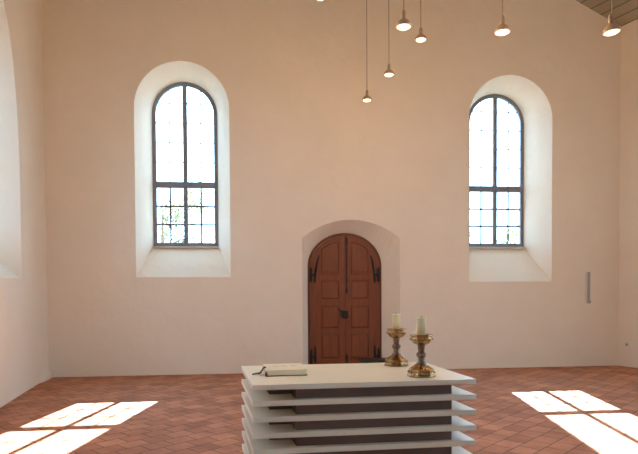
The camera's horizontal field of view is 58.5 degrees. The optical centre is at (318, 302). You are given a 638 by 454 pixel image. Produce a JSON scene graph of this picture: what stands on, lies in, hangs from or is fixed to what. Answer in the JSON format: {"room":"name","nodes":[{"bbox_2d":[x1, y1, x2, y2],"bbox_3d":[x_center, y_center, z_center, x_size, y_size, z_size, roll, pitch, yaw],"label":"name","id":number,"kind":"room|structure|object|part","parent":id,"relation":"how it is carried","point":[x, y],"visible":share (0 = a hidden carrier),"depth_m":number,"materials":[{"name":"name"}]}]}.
{"room":"church","nodes":[
{"label":"church","id":0,"kind":"room"},
{"bbox_2d":[0,0,48,407],"bbox_3d":[-3.658,-1.952,2.426,0.950,7.016,15.908,-1,2,-13],"label":"wall","id":1,"kind":"structure","parent":0,"point":[23,252],"depth_m":8.83,"materials":[{"name":"paint"}]},
{"bbox_2d":[39,368,51,382],"bbox_3d":[-4.830,1.334,10.004,0.111,0.444,0.900,0,2,-6],"label":"plaster","id":2,"kind":"object","parent":1,"relation":"attached to","point":[45,374],"visible":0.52,"depth_m":9.96,"materials":[{"name":"beige paint"}]},
{"bbox_2d":[0,365,637,453],"bbox_3d":[2.200,1.599,3.416,14.504,0.200,17.250,0,2,-6],"label":"floor","id":3,"kind":"structure","parent":0,"point":[570,409],"depth_m":7.21,"materials":[{"name":"tile"}]},
{"bbox_2d":[241,362,475,453],"bbox_3d":[0.234,1.008,4.421,1.652,0.950,0.976,-1,2,-8],"label":"altar table","id":4,"kind":"object","parent":3,"relation":"on","point":[349,408],"visible":0.96,"depth_m":4.00,"materials":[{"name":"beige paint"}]},
{"bbox_2d":[252,363,306,376],"bbox_3d":[-0.315,0.510,4.388,0.405,0.055,0.370,-1,2,-9],"label":"book","id":5,"kind":"object","parent":4,"relation":"on","point":[288,369],"visible":1,"depth_m":4.24,"materials":[{"name":"white paper"}]},
{"bbox_2d":[384,328,408,366],"bbox_3d":[0.648,0.368,4.772,0.202,0.307,0.202,0,2,11],"label":"candlestick","id":6,"kind":"object","parent":4,"relation":"on","point":[396,359],"visible":0.99,"depth_m":4.72,"materials":[{"name":"gold metal"}]},
{"bbox_2d":[392,313,400,328],"bbox_3d":[0.647,0.154,4.766,0.069,0.146,0.069,0,2,-6],"label":"candle","id":7,"kind":"object","parent":6,"relation":"on","point":[395,317],"visible":0.94,"depth_m":4.74,"materials":[{"name":"beige wax"}]},
{"bbox_3d":[0.648,0.363,4.772,0.084,0.146,0.084,-1,2,-12],"label":"stem","id":8,"kind":"part","parent":6,"relation":"part of","materials":[{"name":"brown metal"}]},
{"bbox_3d":[0.648,0.364,4.772,0.078,0.036,0.073,-1,2,-12],"label":"knob","id":9,"kind":"part","parent":6,"relation":"part of","materials":[{"name":"brown metal"}]},
{"bbox_2d":[407,334,435,377],"bbox_3d":[0.749,0.383,4.175,0.202,0.307,0.202,1,2,39],"label":"candlestick","id":10,"kind":"object","parent":4,"relation":"on","point":[420,369],"visible":0.98,"depth_m":4.12,"materials":[{"name":"gold metal"}]},
{"bbox_2d":[416,316,425,334],"bbox_3d":[0.748,0.170,4.169,0.069,0.146,0.069,0,2,-6],"label":"candle","id":11,"kind":"object","parent":10,"relation":"on","point":[420,321],"visible":0.92,"depth_m":4.14,"materials":[{"name":"beige wax"}]},
{"bbox_3d":[0.749,0.379,4.174,0.078,0.036,0.073,-1,2,-29],"label":"knob","id":12,"kind":"part","parent":10,"relation":"part of","materials":[{"name":"brown metal"}]},
{"bbox_3d":[0.749,0.378,4.174,0.084,0.146,0.084,-1,2,-29],"label":"stem","id":13,"kind":"part","parent":10,"relation":"part of","materials":[{"name":"brown metal"}]},
{"bbox_2d":[358,358,385,362],"bbox_3d":[1.056,1.181,10.622,0.590,0.270,0.370,0,2,-6],"label":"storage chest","id":14,"kind":"object","parent":3,"relation":"on","point":[361,360],"visible":0.14,"depth_m":10.46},
{"bbox_2d":[42,0,620,376],"bbox_3d":[0.490,-3.509,11.303,11.035,9.619,0.950,0,2,-6],"label":"wall","id":15,"kind":"structure","parent":0,"point":[303,161],"depth_m":10.83,"materials":[{"name":"paint"}]},
{"bbox_2d":[152,82,218,247],"bbox_3d":[-2.632,-2.704,11.221,1.259,3.261,0.140,0,2,-6],"label":"window","id":16,"kind":"structure","parent":15,"relation":"in","point":[185,185],"depth_m":11.23,"materials":[{"name":"grey metal"}]},
{"bbox_2d":[307,233,381,363],"bbox_3d":[0.509,-0.034,11.241,1.462,2.666,0.153,0,2,-6],"label":"door","id":17,"kind":"structure","parent":15,"relation":"in","point":[345,325],"depth_m":11.24,"materials":[{"name":"brown wood"}]},
{"bbox_3d":[0.223,0.860,11.245,0.367,0.500,0.016,0,2,-6],"label":"panel","id":18,"kind":"part","parent":17,"relation":"part of","materials":[{"name":"brown wood"}]},
{"bbox_3d":[0.220,0.282,11.230,0.367,0.454,0.016,0,2,-6],"label":"panel","id":19,"kind":"part","parent":17,"relation":"part of","materials":[{"name":"brown wood"}]},
{"bbox_3d":[0.217,-0.257,11.215,0.367,0.372,0.016,0,2,-6],"label":"panel","id":20,"kind":"part","parent":17,"relation":"part of","materials":[{"name":"brown wood"}]},
{"bbox_3d":[0.214,-0.872,11.199,0.367,0.675,0.016,0,2,-6],"label":"panel","id":21,"kind":"part","parent":17,"relation":"part of","materials":[{"name":"brown wood"}]},
{"bbox_3d":[0.800,-0.876,11.261,0.367,0.675,0.016,0,2,-6],"label":"panel","id":22,"kind":"part","parent":17,"relation":"part of","materials":[{"name":"brown wood"}]},
{"bbox_3d":[0.810,0.855,11.306,0.367,0.500,0.016,0,2,-6],"label":"panel","id":23,"kind":"part","parent":17,"relation":"part of","materials":[{"name":"brown wood"}]},
{"bbox_3d":[0.807,0.278,11.291,0.367,0.454,0.016,0,2,-6],"label":"panel","id":24,"kind":"part","parent":17,"relation":"part of","materials":[{"name":"brown wood"}]},
{"bbox_3d":[0.804,-0.262,11.277,0.367,0.372,0.016,0,2,-6],"label":"panel","id":25,"kind":"part","parent":17,"relation":"part of","materials":[{"name":"brown wood"}]},
{"bbox_2d":[469,94,524,248],"bbox_3d":[3.676,-2.735,11.884,1.240,3.215,0.140,0,2,-6],"label":"window","id":26,"kind":"structure","parent":15,"relation":"in","point":[494,188],"depth_m":11.91,"materials":[{"name":"grey metal"}]},
{"bbox_2d":[585,272,590,302],"bbox_3d":[5.392,-0.304,11.408,0.107,0.630,0.030,0,2,-6],"label":"wall strip","id":27,"kind":"object","parent":15,"relation":"attached to","point":[587,289],"visible":1,"depth_m":11.40,"materials":[{"name":"grey metal"}]},
{"bbox_3d":[5.354,-0.296,11.410,0.032,0.615,0.018,0,2,-6],"label":"edge rail","id":28,"kind":"part","parent":27,"relation":"part of","materials":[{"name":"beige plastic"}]},
{"bbox_3d":[5.397,-0.304,11.409,0.052,0.630,0.030,0,2,-6],"label":"plate","id":29,"kind":"part","parent":27,"relation":"part of","materials":[{"name":"grey metal"}]},
{"bbox_2d":[576,0,637,25],"bbox_3d":[2.558,-5.628,3.268,15.904,5.284,17.250,0,2,-6],"label":"ceiling","id":30,"kind":"structure","parent":0,"point":[624,12],"depth_m":11.08,"materials":[{"name":"brown wood"}]},
{"bbox_2d":[362,0,371,101],"bbox_3d":[0.786,-5.796,9.437,0.156,4.878,0.156,0,2,-6],"label":"pendant lamp","id":31,"kind":"object","parent":30,"relation":"hanging from","point":[366,98],"visible":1,"depth_m":9.47,"materials":[{"name":"metal"}]},
{"bbox_3d":[0.799,-3.418,9.499,0.156,0.079,0.156,0,2,-6],"label":"lamp shade","id":32,"kind":"part","parent":31,"relation":"part of","materials":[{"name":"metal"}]},
{"bbox_2d":[384,0,393,76],"bbox_3d":[1.037,-5.759,8.489,0.156,4.716,0.156,0,2,-6],"label":"pendant lamp","id":33,"kind":"object","parent":30,"relation":"hanging from","point":[388,73],"visible":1,"depth_m":8.53,"materials":[{"name":"metal"}]},
{"bbox_3d":[1.050,-3.462,8.550,0.156,0.079,0.156,0,2,-6],"label":"lamp shade","id":34,"kind":"part","parent":33,"relation":"part of","materials":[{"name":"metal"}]},
{"bbox_2d":[396,0,411,29],"bbox_3d":[0.835,-5.017,5.641,0.156,4.558,0.156,0,2,-6],"label":"pendant lamp","id":35,"kind":"object","parent":30,"relation":"hanging from","point":[403,23],"visible":1,"depth_m":5.67,"materials":[{"name":"metal"}]},
{"bbox_2d":[401,10,405,18],"bbox_3d":[0.846,-2.883,5.697,0.045,0.092,0.045,0,2,-6],"label":"socket","id":36,"kind":"object","parent":35,"relation":"attached to","point":[403,14],"depth_m":5.68,"materials":[{"name":"metal"}]},
{"bbox_3d":[0.847,-2.753,5.701,0.137,0.026,0.137,0,2,-6],"label":"bulb","id":37,"kind":"part","parent":35,"relation":"part of","materials":[{"name":"white glass"}]},
{"bbox_3d":[0.847,-2.800,5.700,0.156,0.079,0.156,0,2,-6],"label":"lamp shade","id":38,"kind":"part","parent":35,"relation":"part of","materials":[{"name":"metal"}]},
{"bbox_2d":[415,0,426,41],"bbox_3d":[1.376,-5.826,7.715,0.156,4.517,0.156,0,2,-6],"label":"pendant lamp","id":39,"kind":"object","parent":30,"relation":"hanging from","point":[420,37],"visible":1,"depth_m":7.75,"materials":[{"name":"metal"}]},
{"bbox_3d":[1.388,-3.628,7.772,0.156,0.079,0.156,0,2,-6],"label":"lamp shade","id":40,"kind":"part","parent":39,"relation":"part of","materials":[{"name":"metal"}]},
{"bbox_3d":[1.389,-3.581,7.773,0.137,0.026,0.137,0,2,-6],"label":"bulb","id":41,"kind":"part","parent":39,"relation":"part of","materials":[{"name":"white glass"}]},
{"bbox_2d":[494,0,510,35],"bbox_3d":[1.819,-5.226,5.634,0.156,5.083,0.156,0,2,-6],"label":"pendant lamp","id":42,"kind":"object","parent":30,"relation":"hanging from","point":[502,29],"visible":1,"depth_m":5.67,"materials":[{"name":"metal"}]},
{"bbox_2d":[500,15,504,23],"bbox_3d":[1.832,-2.829,5.697,0.045,0.092,0.045,0,2,-6],"label":"socket","id":43,"kind":"object","parent":42,"relation":"attached to","point":[502,19],"depth_m":5.68,"materials":[{"name":"metal"}]},
{"bbox_3d":[1.833,-2.745,5.699,0.156,0.079,0.156,0,2,-6],"label":"lamp shade","id":44,"kind":"part","parent":42,"relation":"part of","materials":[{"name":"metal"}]},
{"bbox_3d":[1.833,-2.698,5.700,0.137,0.026,0.137,0,2,-6],"label":"bulb","id":45,"kind":"part","parent":42,"relation":"part of","materials":[{"name":"white glass"}]},
{"bbox_2d":[602,0,620,35],"bbox_3d":[2.727,-5.313,5.271,0.155,5.598,0.155,0,2,26],"label":"pendant lamp","id":46,"kind":"object","parent":30,"relation":"hanging from","point":[612,28],"visible":1,"depth_m":5.32,"materials":[{"name":"metal"}]},
{"bbox_2d":[608,14,613,23],"bbox_3d":[2.731,-2.659,5.339,0.045,0.092,0.045,-7,2,-6],"label":"socket","id":47,"kind":"object","parent":46,"relation":"attached to","point":[610,18],"depth_m":5.32,"materials":[{"name":"metal"}]},
{"bbox_3d":[2.740,-2.576,5.342,0.156,0.079,0.156,-7,2,-6],"label":"lamp shade","id":48,"kind":"part","parent":46,"relation":"part of","materials":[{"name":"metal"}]},
{"bbox_3d":[2.745,-2.529,5.344,0.137,0.026,0.137,-7,2,-6],"label":"bulb","id":49,"kind":"part","parent":46,"relation":"part of","materials":[{"name":"white glass"}]},
{"bbox_2d":[618,19,637,367],"bbox_3d":[7.540,-2.074,9.393,0.950,6.771,5.000,-1,2,-25],"label":"wall","id":50,"kind":"structure","parent":0,"point":[628,208],"depth_m":11.27,"materials":[{"name":"paint"}]},
{"label":"outside","id":51,"kind":"structure","parent":0,"visible":0},
{"bbox_3d":[-3.128,1.436,29.883,120.000,0.300,120.000,0,2,-6],"label":"ground","id":52,"kind":"structure","parent":51,"visible":0},
{"bbox_2d":[157,181,214,242],"bbox_3d":[-6.288,-1.726,23.855,4.535,6.382,4.871,0,2,-6],"label":"tree","id":53,"kind":"object","parent":52,"relation":"on","point":[176,218],"visible":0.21,"depth_m":23.40,"materials":[{"name":"green plant"}]},
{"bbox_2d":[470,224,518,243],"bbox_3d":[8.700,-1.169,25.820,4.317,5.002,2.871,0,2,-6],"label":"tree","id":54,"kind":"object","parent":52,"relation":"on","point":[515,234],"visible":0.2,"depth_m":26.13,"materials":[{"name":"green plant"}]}
]}

